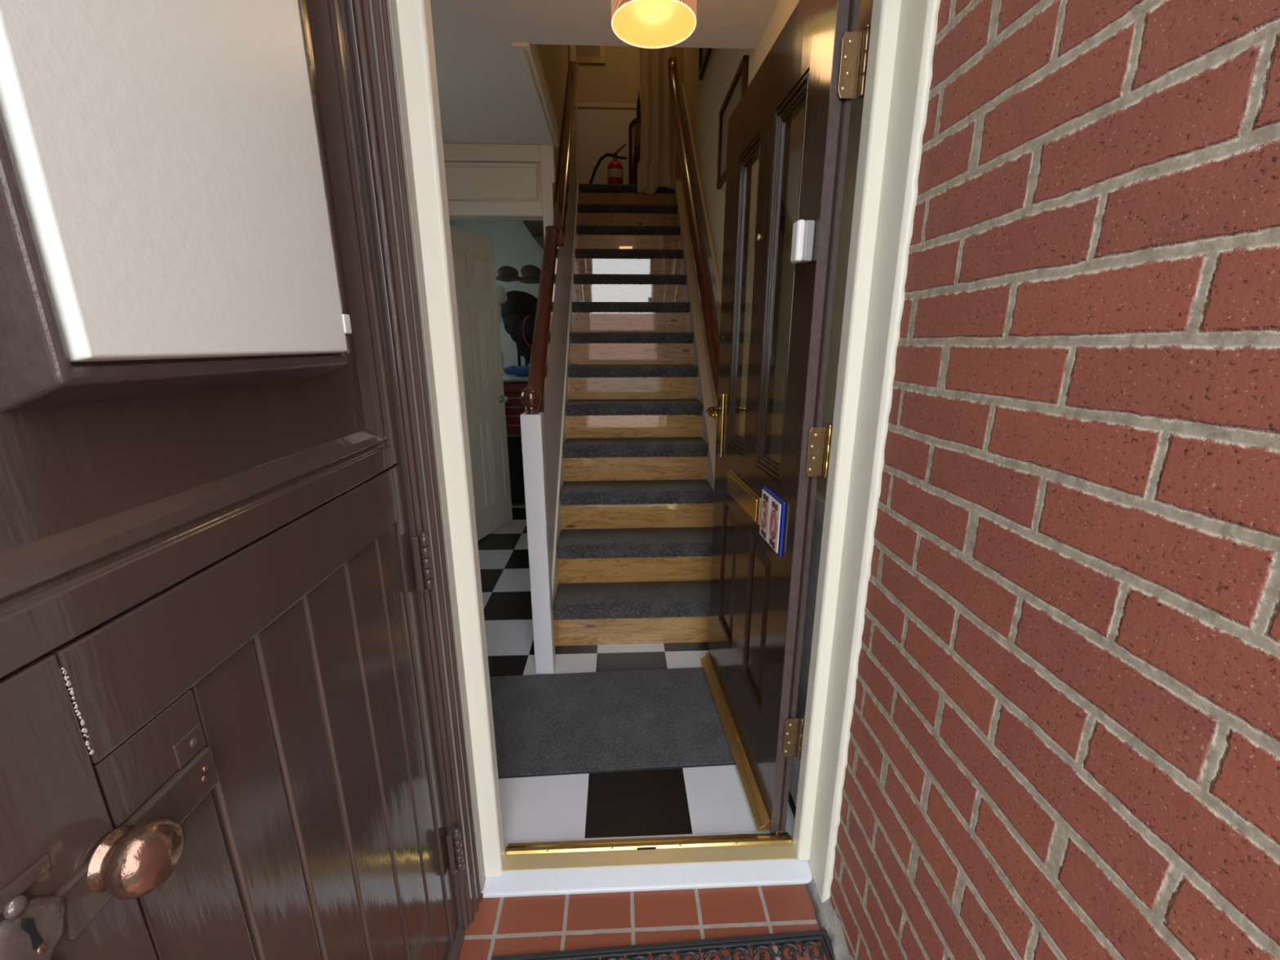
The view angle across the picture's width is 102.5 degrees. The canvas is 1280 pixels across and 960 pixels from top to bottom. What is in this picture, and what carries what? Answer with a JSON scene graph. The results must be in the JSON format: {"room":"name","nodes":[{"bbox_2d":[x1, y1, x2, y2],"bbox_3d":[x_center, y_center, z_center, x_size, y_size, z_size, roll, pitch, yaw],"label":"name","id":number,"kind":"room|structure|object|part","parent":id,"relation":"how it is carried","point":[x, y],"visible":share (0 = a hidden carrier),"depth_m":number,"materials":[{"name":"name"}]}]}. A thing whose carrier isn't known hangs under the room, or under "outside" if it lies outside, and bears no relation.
{"room":"enclosed front porch","nodes":[
{"label":"enclosed front porch","id":0,"kind":"room"},
{"bbox_2d":[449,219,543,376],"bbox_3d":[-1.251,-1.053,4.585,1.290,2.410,0.100,-1,15,-2],"label":"wall","id":1,"kind":"structure","parent":0,"point":[514,246],"depth_m":4.32,"materials":[{"name":"paint"}]},
{"bbox_2d":[444,160,555,220],"bbox_3d":[-1.110,-0.695,3.133,1.248,2.360,0.100,-1,15,-2],"label":"wall","id":2,"kind":"structure","parent":0,"point":[461,182],"depth_m":2.85,"materials":[{"name":"white paint"}]},
{"bbox_2d":[449,224,512,541],"bbox_3d":[-1.076,-0.583,3.424,0.154,1.975,0.600,4,15,15],"label":"door","id":3,"kind":"structure","parent":2,"relation":"in","point":[473,254],"depth_m":3.43,"materials":[{"name":"white wood"}]},
{"bbox_3d":[-1.111,-1.283,3.109,0.054,0.210,0.190,4,15,15],"label":"panel","id":4,"kind":"part","parent":3,"relation":"part of","materials":[{"name":"white wood"}]},
{"bbox_3d":[-1.110,-0.819,3.232,0.054,0.570,0.190,4,15,15],"label":"panel","id":5,"kind":"part","parent":3,"relation":"part of","materials":[{"name":"white wood"}]},
{"bbox_3d":[-1.109,-0.080,3.428,0.054,0.600,0.190,4,15,15],"label":"panel","id":6,"kind":"part","parent":3,"relation":"part of","materials":[{"name":"white wood"}]},
{"bbox_3d":[-1.043,-1.347,3.352,0.054,0.210,0.190,4,15,15],"label":"panel","id":7,"kind":"part","parent":3,"relation":"part of","materials":[{"name":"white wood"}]},
{"bbox_3d":[-1.043,-0.883,3.475,0.054,0.570,0.190,4,15,15],"label":"panel","id":8,"kind":"part","parent":3,"relation":"part of","materials":[{"name":"white wood"}]},
{"bbox_3d":[-1.042,-0.144,3.671,0.054,0.600,0.190,4,15,15],"label":"panel","id":9,"kind":"part","parent":3,"relation":"part of","materials":[{"name":"white wood"}]},
{"bbox_3d":[-0.966,-0.575,3.658,0.059,0.052,0.052,4,15,15],"label":"knob","id":10,"kind":"part","parent":3,"relation":"part of","materials":[{"name":"silver metal"}]},
{"bbox_2d":[442,142,555,240],"bbox_3d":[-0.846,-0.681,3.083,0.752,2.359,0.026,-1,15,-2],"label":"trim","id":11,"kind":"structure","parent":2,"relation":"attached to","point":[544,154],"depth_m":2.81,"materials":[{"name":"white wood"}]},
{"bbox_3d":[-0.866,-1.644,2.829,0.593,0.179,0.022,-1,15,-2],"label":"panel moulding","id":12,"kind":"part","parent":11,"relation":"part of","materials":[{"name":"white wood"}]},
{"bbox_3d":[-0.507,-0.685,3.097,0.074,2.359,0.026,-1,15,-2],"label":"architrave","id":13,"kind":"part","parent":11,"relation":"part of","materials":[{"name":"white wood"}]},
{"bbox_2d":[496,266,524,282],"bbox_3d":[-1.004,-1.573,3.920,0.235,0.117,0.168,-1,15,-2],"label":"hat","id":14,"kind":"object","parent":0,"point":[505,273],"visible":0.95,"depth_m":3.88,"materials":[{"name":"fabric"}]},
{"bbox_2d":[518,264,541,284],"bbox_3d":[-0.851,-1.633,4.076,0.248,0.142,0.157,-1,15,-2],"label":"hat","id":15,"kind":"object","parent":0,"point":[531,273],"visible":0.87,"depth_m":4.04,"materials":[{"name":"fabric"}]},
{"bbox_2d":[522,220,544,249],"bbox_3d":[-0.789,-2.002,4.017,0.389,0.285,0.550,-1,15,-2],"label":"ceiling","id":16,"kind":"structure","parent":0,"point":[535,228],"depth_m":3.78,"materials":[{"name":"white paint"}]},
{"bbox_2d":[536,44,569,200],"bbox_3d":[-0.522,-1.987,3.032,0.065,4.910,2.483,-1,15,-2],"label":"wall","id":17,"kind":"structure","parent":0,"point":[554,59],"depth_m":3.12,"materials":[{"name":"beige paint"}]},
{"bbox_2d":[511,42,559,147],"bbox_3d":[-0.453,-1.744,2.317,0.064,0.114,0.995,-1,15,-2],"label":"trim","id":18,"kind":"structure","parent":17,"relation":"attached to","point":[527,54],"depth_m":2.20,"materials":[{"name":"white wood"}]},
{"bbox_2d":[569,44,579,183],"bbox_3d":[-0.513,-3.236,3.946,0.035,1.764,0.120,-1,15,-2],"label":"trim","id":19,"kind":"structure","parent":17,"relation":"attached to","point":[572,47],"depth_m":4.02,"materials":[{"name":"white wood"}]},
{"bbox_2d":[430,0,779,144],"bbox_3d":[-0.660,-1.873,2.484,2.123,0.250,3.588,-1,15,-2],"label":"ceiling","id":20,"kind":"structure","parent":0,"point":[484,95],"depth_m":1.83,"materials":[{"name":"white paint"}]},
{"bbox_2d":[611,0,697,48],"bbox_3d":[0.038,-1.351,1.391,0.234,0.201,0.234,-1,15,-2],"label":"ceiling lamp","id":21,"kind":"object","parent":20,"relation":"attached to","point":[643,24],"visible":1,"depth_m":1.41,"materials":[{"name":"fabric"}]},
{"bbox_2d":[577,45,640,184],"bbox_3d":[-0.482,-3.639,4.757,1.900,2.600,0.108,-1,15,-2],"label":"wall","id":22,"kind":"structure","parent":0,"point":[601,132],"depth_m":4.77,"materials":[{"name":"beige paint"}]},
{"bbox_2d":[568,44,605,64],"bbox_3d":[-0.583,-4.040,4.589,0.535,0.540,0.020,-1,15,-2],"label":"picture frame","id":23,"kind":"object","parent":22,"relation":"attached to","point":[594,55],"visible":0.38,"depth_m":4.64,"materials":[{"name":"brown wood"}]},
{"bbox_2d":[568,44,599,57],"bbox_3d":[-0.583,-4.041,4.594,0.435,0.440,0.008,-1,15,-2],"label":"artwork","id":24,"kind":"object","parent":23,"relation":"attached to","point":[581,51],"depth_m":4.64},
{"bbox_2d":[577,102,640,108],"bbox_3d":[-0.568,-3.463,4.745,1.723,0.035,0.015,-1,15,-2],"label":"trim","id":25,"kind":"structure","parent":22,"relation":"attached to","point":[579,104],"depth_m":4.75,"materials":[{"name":"wood"}]},
{"bbox_2d":[477,505,795,841],"bbox_3d":[-0.657,0.555,3.120,2.123,0.050,3.602,-1,15,-2],"label":"floor","id":26,"kind":"structure","parent":0,"point":[713,799],"depth_m":1.58,"materials":[{"name":"tile"}]},
{"bbox_2d":[506,433,525,505],"bbox_3d":[-0.997,-0.120,4.383,0.420,0.610,0.410,-1,15,-2],"label":"storage cabinet","id":27,"kind":"object","parent":26,"relation":"on","point":[514,443],"visible":0.2,"depth_m":4.18,"materials":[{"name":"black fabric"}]},
{"bbox_3d":[-1.087,-0.075,4.191,0.193,0.520,0.014,-1,15,-2],"label":"door","id":28,"kind":"part","parent":27,"relation":"part of","materials":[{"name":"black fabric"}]},
{"bbox_2d":[503,382,528,433],"bbox_3d":[-0.984,-0.605,4.239,0.365,0.400,0.351,-1,15,-2],"label":"tool chest","id":29,"kind":"object","parent":27,"relation":"on","point":[514,407],"visible":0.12,"depth_m":4.08,"materials":[{"name":"red metal"}]},
{"bbox_3d":[-0.978,-0.490,4.107,0.329,0.062,0.014,-1,15,-2],"label":"drawer","id":30,"kind":"part","parent":29,"relation":"part of","materials":[{"name":"red metal"}]},
{"bbox_3d":[-0.978,-0.629,4.070,0.329,0.062,0.014,-1,15,-2],"label":"drawer","id":31,"kind":"part","parent":29,"relation":"part of","materials":[{"name":"red metal"}]},
{"bbox_3d":[-0.978,-0.421,4.125,0.329,0.062,0.014,-1,15,-2],"label":"drawer","id":32,"kind":"part","parent":29,"relation":"part of","materials":[{"name":"red metal"}]},
{"bbox_3d":[-0.978,-0.560,4.088,0.329,0.062,0.014,-1,15,-2],"label":"drawer","id":33,"kind":"part","parent":29,"relation":"part of","materials":[{"name":"red metal"}]},
{"bbox_2d":[502,375,528,382],"bbox_3d":[-0.994,-0.815,4.146,0.354,0.052,0.233,-1,15,-2],"label":"folded cloth","id":34,"kind":"object","parent":29,"relation":"on","point":[519,378],"visible":0.7,"depth_m":4.07,"materials":[{"name":"white fabric"}]},
{"bbox_2d":[503,365,529,375],"bbox_3d":[-0.947,-0.872,4.098,0.275,0.080,0.151,-1,15,-2],"label":"folded cloth","id":35,"kind":"object","parent":34,"relation":"on","point":[512,370],"visible":0.88,"depth_m":4.04,"materials":[{"name":"blue fabric"}]},
{"bbox_3d":[-0.985,-0.767,4.204,0.365,0.070,0.335,-1,15,-2],"label":"lid","id":36,"kind":"part","parent":29,"relation":"part of","materials":[{"name":"red metal"}]},
{"bbox_3d":[-0.890,-0.077,4.199,0.193,0.520,0.014,-1,15,-2],"label":"door","id":37,"kind":"part","parent":27,"relation":"part of","materials":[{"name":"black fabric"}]},
{"bbox_2d":[517,351,528,365],"bbox_3d":[-0.937,-0.666,4.469,0.300,1.620,0.074,-1,15,-2],"label":"coat rack","id":38,"kind":"object","parent":26,"relation":"on","point":[518,354],"visible":0.02,"depth_m":4.35,"materials":[{"name":"black metal"}]},
{"bbox_2d":[500,290,537,364],"bbox_3d":[-0.941,-1.216,4.144,0.418,0.590,0.193,-1,15,-2],"label":"coat","id":39,"kind":"object","parent":38,"relation":"hanging from","point":[518,313],"visible":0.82,"depth_m":4.07,"materials":[{"name":"black fabric"}]},
{"bbox_2d":[496,285,507,322],"bbox_3d":[-1.090,-1.353,3.964,0.137,0.272,0.096,-1,15,-2],"label":"bag","id":40,"kind":"object","parent":39,"relation":"hanging from","point":[502,297],"visible":0.41,"depth_m":3.93,"materials":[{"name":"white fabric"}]},
{"bbox_2d":[501,351,503,369],"bbox_3d":[-1.152,-1.073,4.092,0.106,0.416,0.073,8,17,28],"label":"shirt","id":41,"kind":"object","parent":39,"relation":"hanging from","point":[502,357],"visible":0.1,"depth_m":4.11,"materials":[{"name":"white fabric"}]},
{"bbox_2d":[489,666,735,778],"bbox_3d":[-0.227,0.857,1.862,1.083,0.010,0.510,-1,15,-4],"label":"mat","id":42,"kind":"object","parent":26,"relation":"on","point":[556,724],"visible":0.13,"depth_m":1.82,"materials":[{"name":"carpet"}]},
{"bbox_2d":[520,61,716,674],"bbox_3d":[-0.059,-1.200,3.039,0.893,3.384,2.809,-1,15,-2],"label":"staircase","id":43,"kind":"structure","parent":26,"relation":"on","point":[545,426],"depth_m":2.77,"materials":[{"name":"brown wood"}]},
{"bbox_3d":[-0.392,0.274,1.999,0.074,1.066,0.070,-1,15,-2],"label":"newel post","id":44,"kind":"part","parent":43,"relation":"part of","materials":[{"name":"white paint"}]},
{"bbox_3d":[-0.466,-1.151,3.046,0.039,3.286,2.685,-1,15,-2],"label":"panel","id":45,"kind":"part","parent":43,"relation":"part of","materials":[{"name":"white wood"}]},
{"bbox_2d":[578,183,675,193],"bbox_3d":[-0.104,-2.352,4.155,0.768,0.069,0.052,-1,15,-2],"label":"carpet strip","id":46,"kind":"object","parent":43,"relation":"on","point":[584,188],"visible":0.8,"depth_m":4.13,"materials":[{"name":"grey carpet"}]},
{"bbox_2d":[577,203,677,213],"bbox_3d":[-0.099,-2.131,4.083,0.768,0.069,0.224,-1,15,-2],"label":"stair carpet tread","id":47,"kind":"object","parent":43,"relation":"on","point":[582,207],"visible":1,"depth_m":3.98,"materials":[{"name":"carpet"}]},
{"bbox_2d":[576,225,679,235],"bbox_3d":[-0.090,-1.887,3.926,0.768,0.069,0.224,-1,15,-2],"label":"stair carpet tread","id":48,"kind":"object","parent":43,"relation":"on","point":[580,229],"visible":1,"depth_m":3.82,"materials":[{"name":"carpet"}]},
{"bbox_2d":[575,248,683,258],"bbox_3d":[-0.081,-1.643,3.770,0.768,0.069,0.224,-1,15,-2],"label":"stair carpet tread","id":49,"kind":"object","parent":43,"relation":"on","point":[580,252],"visible":1,"depth_m":3.66,"materials":[{"name":"carpet"}]},
{"bbox_2d":[573,274,686,284],"bbox_3d":[-0.071,-1.399,3.614,0.768,0.069,0.224,-1,15,-2],"label":"stair carpet tread","id":50,"kind":"object","parent":43,"relation":"on","point":[620,279],"visible":1,"depth_m":3.51,"materials":[{"name":"carpet"}]},
{"bbox_2d":[572,302,689,312],"bbox_3d":[-0.062,-1.155,3.458,0.768,0.069,0.224,-1,15,-2],"label":"stair carpet tread","id":51,"kind":"object","parent":43,"relation":"on","point":[577,307],"visible":1,"depth_m":3.35,"materials":[{"name":"carpet"}]},
{"bbox_2d":[569,332,693,343],"bbox_3d":[-0.053,-0.911,3.301,0.768,0.069,0.224,-1,15,-2],"label":"stair carpet tread","id":52,"kind":"object","parent":43,"relation":"on","point":[575,337],"visible":1,"depth_m":3.19,"materials":[{"name":"carpet"}]},
{"bbox_2d":[553,580,711,620],"bbox_3d":[0.001,0.552,2.364,0.768,0.069,0.224,-1,15,-2],"label":"stair carpet tread","id":53,"kind":"object","parent":43,"relation":"on","point":[625,600],"visible":0.94,"depth_m":2.29,"materials":[{"name":"carpet"}]},
{"bbox_2d":[568,364,697,377],"bbox_3d":[-0.044,-0.668,3.145,0.768,0.069,0.224,-1,15,-2],"label":"stair carpet tread","id":54,"kind":"object","parent":43,"relation":"on","point":[646,371],"visible":1,"depth_m":3.04,"materials":[{"name":"carpet"}]},
{"bbox_2d":[565,399,702,415],"bbox_3d":[-0.035,-0.424,2.989,0.768,0.069,0.224,-1,15,-2],"label":"stair carpet tread","id":55,"kind":"object","parent":43,"relation":"on","point":[573,406],"visible":1,"depth_m":2.89,"materials":[{"name":"carpet"}]},
{"bbox_2d":[556,527,712,559],"bbox_3d":[-0.008,0.308,2.520,0.768,0.069,0.224,-1,15,-2],"label":"stair carpet tread","id":56,"kind":"object","parent":43,"relation":"on","point":[624,543],"visible":0.98,"depth_m":2.43,"materials":[{"name":"carpet"}]},
{"bbox_2d":[563,436,707,457],"bbox_3d":[-0.026,-0.180,2.832,0.768,0.069,0.224,-1,15,-2],"label":"stair carpet tread","id":57,"kind":"object","parent":43,"relation":"on","point":[597,447],"visible":1,"depth_m":2.73,"materials":[{"name":"carpet"}]},
{"bbox_2d":[560,479,714,505],"bbox_3d":[-0.017,0.064,2.676,0.768,0.069,0.224,-1,15,-2],"label":"stair carpet tread","id":58,"kind":"object","parent":43,"relation":"on","point":[635,491],"visible":0.99,"depth_m":2.58,"materials":[{"name":"carpet"}]},
{"bbox_2d":[458,884,827,959],"bbox_3d":[0.064,1.316,0.403,0.930,0.080,1.900,-1,15,-2],"label":"floor","id":59,"kind":"structure","parent":0,"point":[518,925],"depth_m":1.23,"materials":[{"name":"tile"}]},
{"bbox_2d":[491,928,835,959],"bbox_3d":[0.067,1.120,0.965,0.770,0.011,0.444,-1,15,-4],"label":"doormat","id":60,"kind":"object","parent":59,"relation":"on","point":[757,942],"visible":1,"depth_m":1.16,"materials":[{"name":"rubber"}]},
{"bbox_2d":[675,0,1279,959],"bbox_3d":[0.499,-1.722,2.231,0.226,5.015,6.050,-1,15,-2],"label":"wall","id":61,"kind":"structure","parent":0,"point":[1064,740],"depth_m":0.56,"materials":[{"name":"brick"}]},
{"bbox_2d":[482,830,812,897],"bbox_3d":[0.023,1.007,1.353,0.834,0.030,0.128,-1,15,-2],"label":"trim","id":62,"kind":"structure","parent":61,"relation":"attached to","point":[535,882],"depth_m":1.31,"materials":[{"name":"paint"}]},
{"bbox_2d":[502,832,795,871],"bbox_3d":[0.028,0.978,1.361,0.761,0.021,0.070,-1,15,-2],"label":"threshold","id":63,"kind":"object","parent":62,"relation":"on","point":[771,846],"visible":1,"depth_m":1.35,"materials":[{"name":"gold metal"}]},
{"bbox_2d":[667,57,721,399],"bbox_3d":[0.322,-1.619,2.991,0.125,2.508,2.479,-1,15,-2],"label":"handrail","id":64,"kind":"object","parent":61,"relation":"attached to","point":[712,331],"visible":0.84,"depth_m":2.87,"materials":[{"name":"brown wood"}]},
{"bbox_2d":[697,48,711,79],"bbox_3d":[0.371,-2.562,2.775,0.022,0.470,0.520,-1,15,-2],"label":"picture frame","id":65,"kind":"object","parent":61,"relation":"attached to","point":[704,53],"visible":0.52,"depth_m":2.98,"materials":[{"name":"brown wood"}]},
{"bbox_2d":[701,48,706,64],"bbox_3d":[0.378,-2.562,2.775,0.009,0.414,0.464,-1,15,-2],"label":"artwork","id":66,"kind":"object","parent":65,"relation":"attached to","point":[703,50],"depth_m":2.98},
{"bbox_2d":[716,54,749,189],"bbox_3d":[0.403,-1.551,2.278,0.022,0.340,0.500,-1,15,-2],"label":"picture frame","id":67,"kind":"object","parent":61,"relation":"attached to","point":[739,85],"visible":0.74,"depth_m":2.35,"materials":[{"name":"brown wood"}]},
{"bbox_2d":[720,75,741,176],"bbox_3d":[0.410,-1.551,2.278,0.009,0.284,0.444,-1,15,-2],"label":"artwork","id":68,"kind":"object","parent":67,"relation":"attached to","point":[733,97],"depth_m":2.35},
{"bbox_2d":[789,755,799,806],"bbox_3d":[0.447,0.801,1.854,0.016,0.120,0.905,-1,15,-2],"label":"baseboard","id":69,"kind":"structure","parent":61,"relation":"attached to","point":[795,767],"depth_m":1.51,"materials":[{"name":"white paint"}]},
{"bbox_2d":[813,490,826,524],"bbox_3d":[0.438,-0.062,1.822,0.025,0.065,1.285,-1,15,-2],"label":"trim","id":70,"kind":"structure","parent":61,"relation":"attached to","point":[820,504],"depth_m":1.29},
{"bbox_2d":[804,875,854,959],"bbox_3d":[0.464,1.186,0.619,0.039,0.059,1.450,-1,15,-2],"label":"trim","id":71,"kind":"structure","parent":61,"relation":"attached to","point":[826,917],"depth_m":1.21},
{"bbox_2d":[808,0,928,901],"bbox_3d":[0.447,-0.172,0.983,0.013,2.472,0.090,-1,15,-2],"label":"trim","id":72,"kind":"structure","parent":61,"relation":"attached to","point":[913,15],"depth_m":0.98,"materials":[{"name":"beige paint"}]},
{"bbox_2d":[821,0,941,902],"bbox_3d":[0.449,-0.155,0.933,0.013,2.470,0.016,-1,15,-2],"label":"trim","id":73,"kind":"structure","parent":61,"relation":"attached to","point":[933,6],"depth_m":0.94,"materials":[{"name":"beige paint"}]},
{"bbox_3d":[-0.087,-4.137,3.647,0.832,0.027,0.028,-1,15,-2],"label":"pole","id":74,"kind":"object","parent":61,"relation":"attached to","visible":0},
{"bbox_2d":[637,47,677,195],"bbox_3d":[0.143,-3.203,3.891,0.330,1.892,0.078,-1,15,-2],"label":"curtain","id":75,"kind":"object","parent":74,"relation":"hanging from","point":[656,163],"visible":0.74,"depth_m":3.99,"materials":[{"name":"fabric"}]},
{"bbox_3d":[-0.524,-0.312,1.003,2.440,2.910,0.080,-1,15,-2],"label":"wall","id":76,"kind":"structure","parent":0,"visible":0},
{"bbox_2d":[395,0,901,876],"bbox_3d":[0.023,-0.016,1.100,0.843,2.092,0.092,-1,15,-2],"label":"trim","id":77,"kind":"structure","parent":76,"relation":"attached to","point":[415,16],"depth_m":1.01,"materials":[{"name":"beige paint"}]},
{"bbox_2d":[700,0,871,833],"bbox_3d":[0.343,-0.094,1.525,0.175,2.000,0.826,-1,15,-5],"label":"door","id":78,"kind":"structure","parent":76,"relation":"in","point":[788,132],"depth_m":1.31,"materials":[{"name":"brown wood"}]},
{"bbox_3d":[0.261,-0.233,1.762,0.058,0.026,0.121,-1,15,-5],"label":"lever","id":79,"kind":"part","parent":78,"relation":"part of","materials":[{"name":"gold metal"}]},
{"bbox_3d":[0.290,-0.194,1.829,0.009,0.227,0.040,-1,15,-5],"label":"handle plate","id":80,"kind":"part","parent":78,"relation":"part of","materials":[{"name":"gold metal"}]},
{"bbox_3d":[0.326,0.325,1.809,0.032,0.485,0.200,-1,15,-5],"label":"panel","id":81,"kind":"part","parent":78,"relation":"part of","materials":[{"name":"brown wood"}]},
{"bbox_3d":[0.330,-0.523,1.561,0.040,0.878,0.213,-1,15,-5],"label":"glazing moulding","id":82,"kind":"part","parent":78,"relation":"part of","materials":[{"name":"brown wood"}]},
{"bbox_3d":[0.317,0.045,1.572,0.008,0.078,0.334,-1,15,-5],"label":"letter plate","id":83,"kind":"part","parent":78,"relation":"part of","materials":[{"name":"gold metal"}]},
{"bbox_3d":[0.323,-0.522,1.561,0.005,0.818,0.153,-1,15,-5],"label":"pane","id":84,"kind":"part","parent":78,"relation":"part of","materials":[{"name":"clear glass"}]},
{"bbox_3d":[0.353,0.408,1.493,0.032,0.485,0.195,-1,15,-5],"label":"panel","id":85,"kind":"part","parent":78,"relation":"part of","materials":[{"name":"brown wood"}]},
{"bbox_3d":[0.340,0.102,1.319,0.006,0.142,0.154,-1,15,-5],"label":"number frame","id":86,"kind":"part","parent":78,"relation":"part of","materials":[{"name":"blue plastic"}]},
{"bbox_3d":[0.357,-0.442,1.255,0.040,0.878,0.208,-1,15,-5],"label":"glazing moulding","id":87,"kind":"part","parent":78,"relation":"part of","materials":[{"name":"brown wood"}]},
{"bbox_3d":[0.350,-0.442,1.255,0.005,0.818,0.148,-1,15,-5],"label":"pane","id":88,"kind":"part","parent":78,"relation":"part of","materials":[{"name":"clear glass"}]},
{"bbox_3d":[0.386,0.661,1.318,0.036,0.115,0.003,-1,15,-2],"label":"plate","id":89,"kind":"part","parent":78,"relation":"part of","materials":[{"name":"brown metal"}]},
{"bbox_3d":[0.393,0.658,1.315,0.049,0.124,0.014,4,15,15],"label":"hinge","id":90,"kind":"part","parent":78,"relation":"part of","materials":[{"name":"gold metal"}]},
{"bbox_3d":[0.392,-0.065,1.124,0.049,0.119,0.014,4,15,15],"label":"hinge","id":91,"kind":"part","parent":78,"relation":"part of","materials":[{"name":"gold metal"}]},
{"bbox_3d":[0.385,-0.759,0.942,0.036,0.105,0.003,-1,15,-2],"label":"plate","id":92,"kind":"part","parent":78,"relation":"part of","materials":[{"name":"brown metal"}]},
{"bbox_3d":[0.392,-0.763,0.939,0.049,0.114,0.014,4,15,15],"label":"hinge","id":93,"kind":"part","parent":78,"relation":"part of","materials":[{"name":"gold metal"}]},
{"bbox_3d":[-0.550,-2.423,4.589,1.723,0.134,0.850,-1,15,-2],"label":"floor","id":94,"kind":"structure","parent":0,"visible":0},
{"bbox_2d":[589,142,626,184],"bbox_3d":[-0.281,-2.650,4.391,0.339,0.405,0.136,-1,15,-2],"label":"fire extinguisher","id":95,"kind":"object","parent":94,"relation":"on","point":[615,169],"visible":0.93,"depth_m":4.35,"materials":[{"name":"red paint"}]},
{"bbox_3d":[-0.170,-2.804,4.354,0.110,0.087,0.016,-1,15,-2],"label":"lever","id":96,"kind":"part","parent":95,"relation":"part of","materials":[{"name":"black metal"}]},
{"bbox_3d":[-0.164,-2.743,4.371,0.105,0.025,0.020,-1,15,-2],"label":"carry handle","id":97,"kind":"part","parent":95,"relation":"part of","materials":[{"name":"black metal"}]},
{"bbox_2d":[628,88,640,184],"bbox_3d":[0.063,-3.021,4.685,0.330,0.970,0.044,-1,15,-2],"label":"mirror","id":98,"kind":"object","parent":94,"relation":"on","point":[634,128],"visible":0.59,"depth_m":4.65,"materials":[{"name":"brown wood"}]},
{"bbox_3d":[0.063,-2.907,4.715,0.274,0.685,0.006,-1,15,-2],"label":"glass","id":99,"kind":"part","parent":98,"relation":"part of","materials":[{"name":"mirror"}]},
{"bbox_3d":[0.059,-2.617,4.657,0.290,0.204,0.170,-1,15,-2],"label":"side table","id":100,"kind":"object","parent":94,"relation":"on","visible":0},
{"bbox_2d":[631,140,639,175],"bbox_3d":[0.056,-2.862,4.597,0.252,0.298,0.100,-1,15,-2],"label":"handbag","id":101,"kind":"object","parent":100,"relation":"on","point":[636,157],"visible":0.2,"depth_m":4.55,"materials":[{"name":"brown leather"}]},
{"bbox_3d":[-0.507,-0.085,0.256,0.250,2.865,1.480,-1,15,-2],"label":"wall","id":102,"kind":"structure","parent":0,"visible":0},
{"bbox_2d":[0,0,399,678],"bbox_3d":[-0.424,-0.390,0.422,0.034,0.940,0.750,-1,15,-2],"label":"door","id":103,"kind":"structure","parent":102,"relation":"in","point":[105,507],"depth_m":0.47,"materials":[{"name":"brown wood"}]},
{"bbox_2d":[0,0,351,413],"bbox_3d":[-0.390,-0.418,0.415,0.063,0.683,0.371,-1,15,-2],"label":"meter box","id":104,"kind":"object","parent":103,"relation":"attached to","point":[166,226],"visible":1,"depth_m":0.38,"materials":[{"name":"white metal"}]},
{"bbox_3d":[-0.424,0.023,0.559,0.034,0.070,0.633,-1,15,-2],"label":"rail","id":105,"kind":"part","parent":103,"relation":"part of","materials":[{"name":"brown wood"}]},
{"bbox_2d":[0,464,457,959],"bbox_3d":[-0.401,0.597,0.684,0.080,1.095,0.749,-1,15,-2],"label":"door","id":106,"kind":"structure","parent":102,"relation":"in","point":[238,762],"depth_m":0.53,"materials":[{"name":"brown wood"}]},
{"bbox_3d":[-0.394,0.264,0.322,0.004,0.024,0.048,-1,15,-2],"label":"lock plate","id":107,"kind":"part","parent":106,"relation":"part of","materials":[{"name":"brown metal"}]},
{"bbox_3d":[-0.375,0.283,0.386,0.044,0.051,0.051,-1,15,-2],"label":"knob","id":108,"kind":"part","parent":106,"relation":"part of","materials":[{"name":"orange metal"}]},
{"bbox_3d":[-0.401,0.236,0.457,0.002,0.024,0.029,-1,15,-2],"label":"screw plate","id":109,"kind":"part","parent":106,"relation":"part of","materials":[{"name":"brown metal"}]},
{"bbox_3d":[-0.426,0.095,0.622,0.035,0.094,0.535,-1,15,-2],"label":"rail","id":110,"kind":"part","parent":106,"relation":"part of","materials":[{"name":"brown wood"}]},
{"bbox_2d":[342,0,485,959],"bbox_3d":[-0.424,0.120,0.594,0.097,2.135,0.920,-1,15,-2],"label":"trim","id":111,"kind":"structure","parent":102,"relation":"attached to","point":[372,26],"depth_m":0.92,"materials":[{"name":"brown wood"}]},
{"bbox_3d":[-0.420,1.150,0.807,0.058,0.034,0.806,-1,15,-2],"label":"rail","id":112,"kind":"part","parent":111,"relation":"part of","materials":[{"name":"brown wood"}]},
{"bbox_2d":[411,531,434,591],"bbox_3d":[-0.404,0.151,0.958,0.026,0.114,0.026,-1,15,-2],"label":"hinge","id":113,"kind":"object","parent":102,"relation":"attached to","point":[421,553],"visible":1,"depth_m":0.95,"materials":[{"name":"brown metal"}]},
{"bbox_3d":[-0.410,0.154,0.958,0.012,0.108,0.026,-1,15,-2],"label":"plate","id":114,"kind":"part","parent":113,"relation":"part of","materials":[{"name":"brown metal"}]},
{"bbox_2d":[446,826,464,875],"bbox_3d":[-0.402,0.808,1.123,0.026,0.114,0.026,-1,15,-2],"label":"hinge","id":115,"kind":"object","parent":102,"relation":"attached to","point":[455,859],"visible":1,"depth_m":1.11,"materials":[{"name":"brown metal"}]},
{"bbox_3d":[-0.409,0.811,1.124,0.012,0.107,0.026,-1,15,-2],"label":"plate","id":116,"kind":"part","parent":115,"relation":"part of","materials":[{"name":"brown metal"}]}
]}

